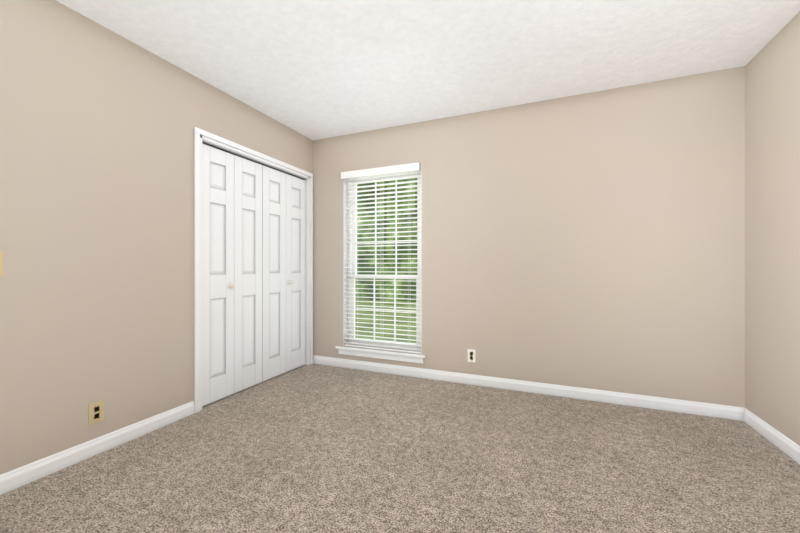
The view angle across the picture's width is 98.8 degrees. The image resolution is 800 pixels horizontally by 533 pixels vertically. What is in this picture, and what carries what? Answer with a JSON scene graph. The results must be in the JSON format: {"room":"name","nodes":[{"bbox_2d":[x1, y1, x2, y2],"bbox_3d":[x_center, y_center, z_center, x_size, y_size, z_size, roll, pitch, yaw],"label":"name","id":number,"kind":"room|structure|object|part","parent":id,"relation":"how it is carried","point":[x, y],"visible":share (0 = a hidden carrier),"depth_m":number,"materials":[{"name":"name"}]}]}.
{"room":"empty bedroom","nodes":[
{"label":"empty bedroom","id":0,"kind":"room"},
{"bbox_2d":[0,0,312,474],"bbox_3d":[-1.797,-0.160,1.946,0.150,2.440,3.995,0,0,23],"label":"wall","id":1,"kind":"structure","parent":0,"point":[98,123],"depth_m":1.93,"materials":[{"name":"beige paint"}]},
{"bbox_2d":[0,251,2,275],"bbox_3d":[-1.863,-0.015,1.569,0.021,0.115,0.070,0,0,23],"label":"light switch","id":2,"kind":"object","parent":1,"relation":"attached to","point":[1,263],"visible":1,"depth_m":1.60,"materials":[{"name":"beige plastic"}]},
{"bbox_2d":[88,400,103,424],"bbox_3d":[-1.715,0.825,1.938,0.008,0.115,0.070,0,0,23],"label":"electrical outlet","id":3,"kind":"object","parent":1,"relation":"attached to","point":[95,412],"visible":1,"depth_m":1.94,"materials":[{"name":"beige plastic"}]},
{"bbox_2d":[0,401,194,494],"bbox_3d":[-1.956,1.015,1.358,0.013,0.090,2.427,0,0,23],"label":"baseboard","id":4,"kind":"structure","parent":1,"relation":"attached to","point":[11,480],"depth_m":1.89,"materials":[{"name":"white wood"}]},
{"bbox_2d":[202,144,292,406],"bbox_3d":[-1.291,0.064,3.003,0.080,1.972,0.980,0,0,23],"label":"closet door","id":5,"kind":"structure","parent":1,"relation":"in","point":[218,286],"depth_m":2.69,"materials":[{"name":"white wood"}]},
{"bbox_3d":[-1.363,0.160,2.788,0.046,0.038,0.038,0,0,23],"label":"knob","id":6,"kind":"part","parent":5,"relation":"part of","materials":[{"name":"white"}]},
{"bbox_3d":[-1.093,0.160,3.430,0.046,0.038,0.038,0,0,23],"label":"knob","id":7,"kind":"part","parent":5,"relation":"part of","materials":[{"name":"white"}]},
{"bbox_2d":[234,155,261,392],"bbox_3d":[-1.325,0.064,2.982,0.034,1.972,0.304,0,0,23],"label":"closet door","id":8,"kind":"structure","parent":1,"relation":"in","point":[248,273],"depth_m":2.96,"materials":[{"name":"white wood"}]},
{"bbox_2d":[194,127,312,412],"bbox_3d":[-1.296,0.050,3.138,0.150,2.020,1.270,0,0,23],"label":"door frame","id":9,"kind":"structure","parent":1,"relation":"attached to","point":[213,145],"depth_m":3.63,"materials":[{"name":"white wood"}]},
{"bbox_2d":[262,165,285,381],"bbox_3d":[-1.205,0.064,3.267,0.034,1.972,0.304,0,0,23],"label":"closet door","id":10,"kind":"structure","parent":1,"relation":"in","point":[273,272],"depth_m":3.25,"materials":[{"name":"white wood"}]},
{"bbox_2d":[286,174,305,371],"bbox_3d":[-1.087,0.064,3.549,0.034,1.972,0.304,0,0,23],"label":"closet door","id":11,"kind":"structure","parent":1,"relation":"in","point":[296,271],"depth_m":3.53,"materials":[{"name":"white wood"}]},
{"bbox_2d":[0,364,799,532],"bbox_3d":[-0.344,1.110,1.417,4.579,0.100,4.145,0,0,23],"label":"floor","id":12,"kind":"structure","parent":0,"point":[315,448],"depth_m":1.78,"materials":[{"name":"beige carpet"}]},
{"bbox_2d":[56,0,799,139],"bbox_3d":[-0.344,-1.430,1.417,4.579,0.100,4.145,0,0,23],"label":"ceiling","id":13,"kind":"structure","parent":0,"point":[316,69],"depth_m":2.16,"materials":[{"name":"white paint"}]},
{"bbox_2d":[313,66,744,406],"bbox_3d":[0.739,-0.160,3.128,3.909,2.440,0.150,0,0,23],"label":"wall","id":14,"kind":"structure","parent":0,"point":[594,240],"depth_m":2.75,"materials":[{"name":"beige paint"}]},
{"bbox_2d":[335,346,425,357],"bbox_3d":[-0.205,0.852,3.464,0.990,0.024,0.106,0,0,23],"label":"window sill","id":15,"kind":"structure","parent":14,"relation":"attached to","point":[382,352],"depth_m":3.40,"materials":[{"name":"white wood"}]},
{"bbox_2d":[338,163,423,363],"bbox_3d":[-0.184,-0.032,3.506,0.945,1.907,0.169,0,0,23],"label":"window","id":16,"kind":"structure","parent":14,"relation":"in","point":[349,288],"depth_m":3.49,"materials":[{"name":"white plastic"}]},
{"bbox_2d":[340,162,420,178],"bbox_3d":[-0.202,-0.953,3.462,0.884,0.072,0.084,0,0,23],"label":"blind valance","id":17,"kind":"object","parent":16,"relation":"attached to","point":[410,167],"visible":0.85,"depth_m":3.41,"materials":[{"name":"white plastic"}]},
{"bbox_2d":[348,178,348,249],"bbox_3d":[-0.484,-0.059,3.572,0.099,1.757,0.043,0,0,-16],"label":"blind cord","id":18,"kind":"object","parent":17,"relation":"hanging from","point":[348,213],"visible":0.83,"depth_m":3.53,"materials":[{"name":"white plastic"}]},
{"bbox_3d":[-0.182,0.827,3.466,0.850,0.018,0.052,0,0,23],"label":"window blind bottom rail","id":19,"kind":"part","parent":16,"relation":"part of","materials":[{"name":"white plastic"}]},
{"bbox_3d":[-0.159,0.444,3.522,0.782,0.717,0.028,0,0,23],"label":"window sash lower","id":20,"kind":"part","parent":16,"relation":"part of","materials":[{"name":"white plastic"}]},
{"bbox_3d":[-0.146,-0.408,3.551,0.782,1.066,0.028,0,0,23],"label":"window sash upper","id":21,"kind":"part","parent":16,"relation":"part of","materials":[{"name":"white plastic"}]},
{"bbox_3d":[-0.159,0.444,3.522,0.710,0.645,0.004,0,0,23],"label":"sash glass","id":22,"kind":"part","parent":16,"relation":"part of","materials":[{"name":"clear glass"}]},
{"bbox_3d":[-0.146,-0.408,3.551,0.710,0.994,0.004,0,0,23],"label":"sash glass","id":23,"kind":"part","parent":16,"relation":"part of","materials":[{"name":"clear glass"}]},
{"bbox_2d":[468,349,475,361],"bbox_3d":[0.643,0.802,3.083,0.070,0.115,0.008,0,0,23],"label":"electrical outlet","id":24,"kind":"object","parent":14,"relation":"attached to","point":[471,355],"visible":1,"depth_m":3.08,"materials":[{"name":"white plastic"}]},
{"bbox_2d":[313,355,739,419],"bbox_3d":[0.687,1.015,3.056,3.570,0.090,0.022,0,0,23],"label":"baseboard","id":25,"kind":"structure","parent":14,"relation":"attached to","point":[659,403],"depth_m":2.83,"materials":[{"name":"white wood"}]},
{"bbox_2d":[745,11,799,445],"bbox_3d":[1.668,-0.160,0.489,0.150,2.440,3.995,0,0,23],"label":"wall","id":26,"kind":"structure","parent":0,"point":[772,232],"depth_m":2.06,"materials":[{"name":"beige paint"}]},
{"bbox_2d":[740,407,799,463],"bbox_3d":[1.622,1.015,0.590,0.013,0.090,3.845,0,0,23],"label":"baseboard","id":27,"kind":"structure","parent":26,"relation":"attached to","point":[789,447],"depth_m":2.06,"materials":[{"name":"white wood"}]},
{"label":"outside","id":28,"kind":"structure","parent":0,"visible":0},
{"bbox_2d":[355,300,415,342],"bbox_3d":[2.132,1.610,8.520,30.000,0.100,10.830,0,0,23],"label":"grass","id":29,"kind":"structure","parent":28,"point":[387,322],"depth_m":9.73,"materials":[{"name":"green plant"}]},
{"bbox_2d":[355,178,416,301],"bbox_3d":[4.250,-3.140,13.557,30.000,9.600,0.100,0,0,23],"label":"window glass","id":30,"kind":"object","parent":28,"point":[382,286],"depth_m":15.53,"materials":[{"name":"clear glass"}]}
]}

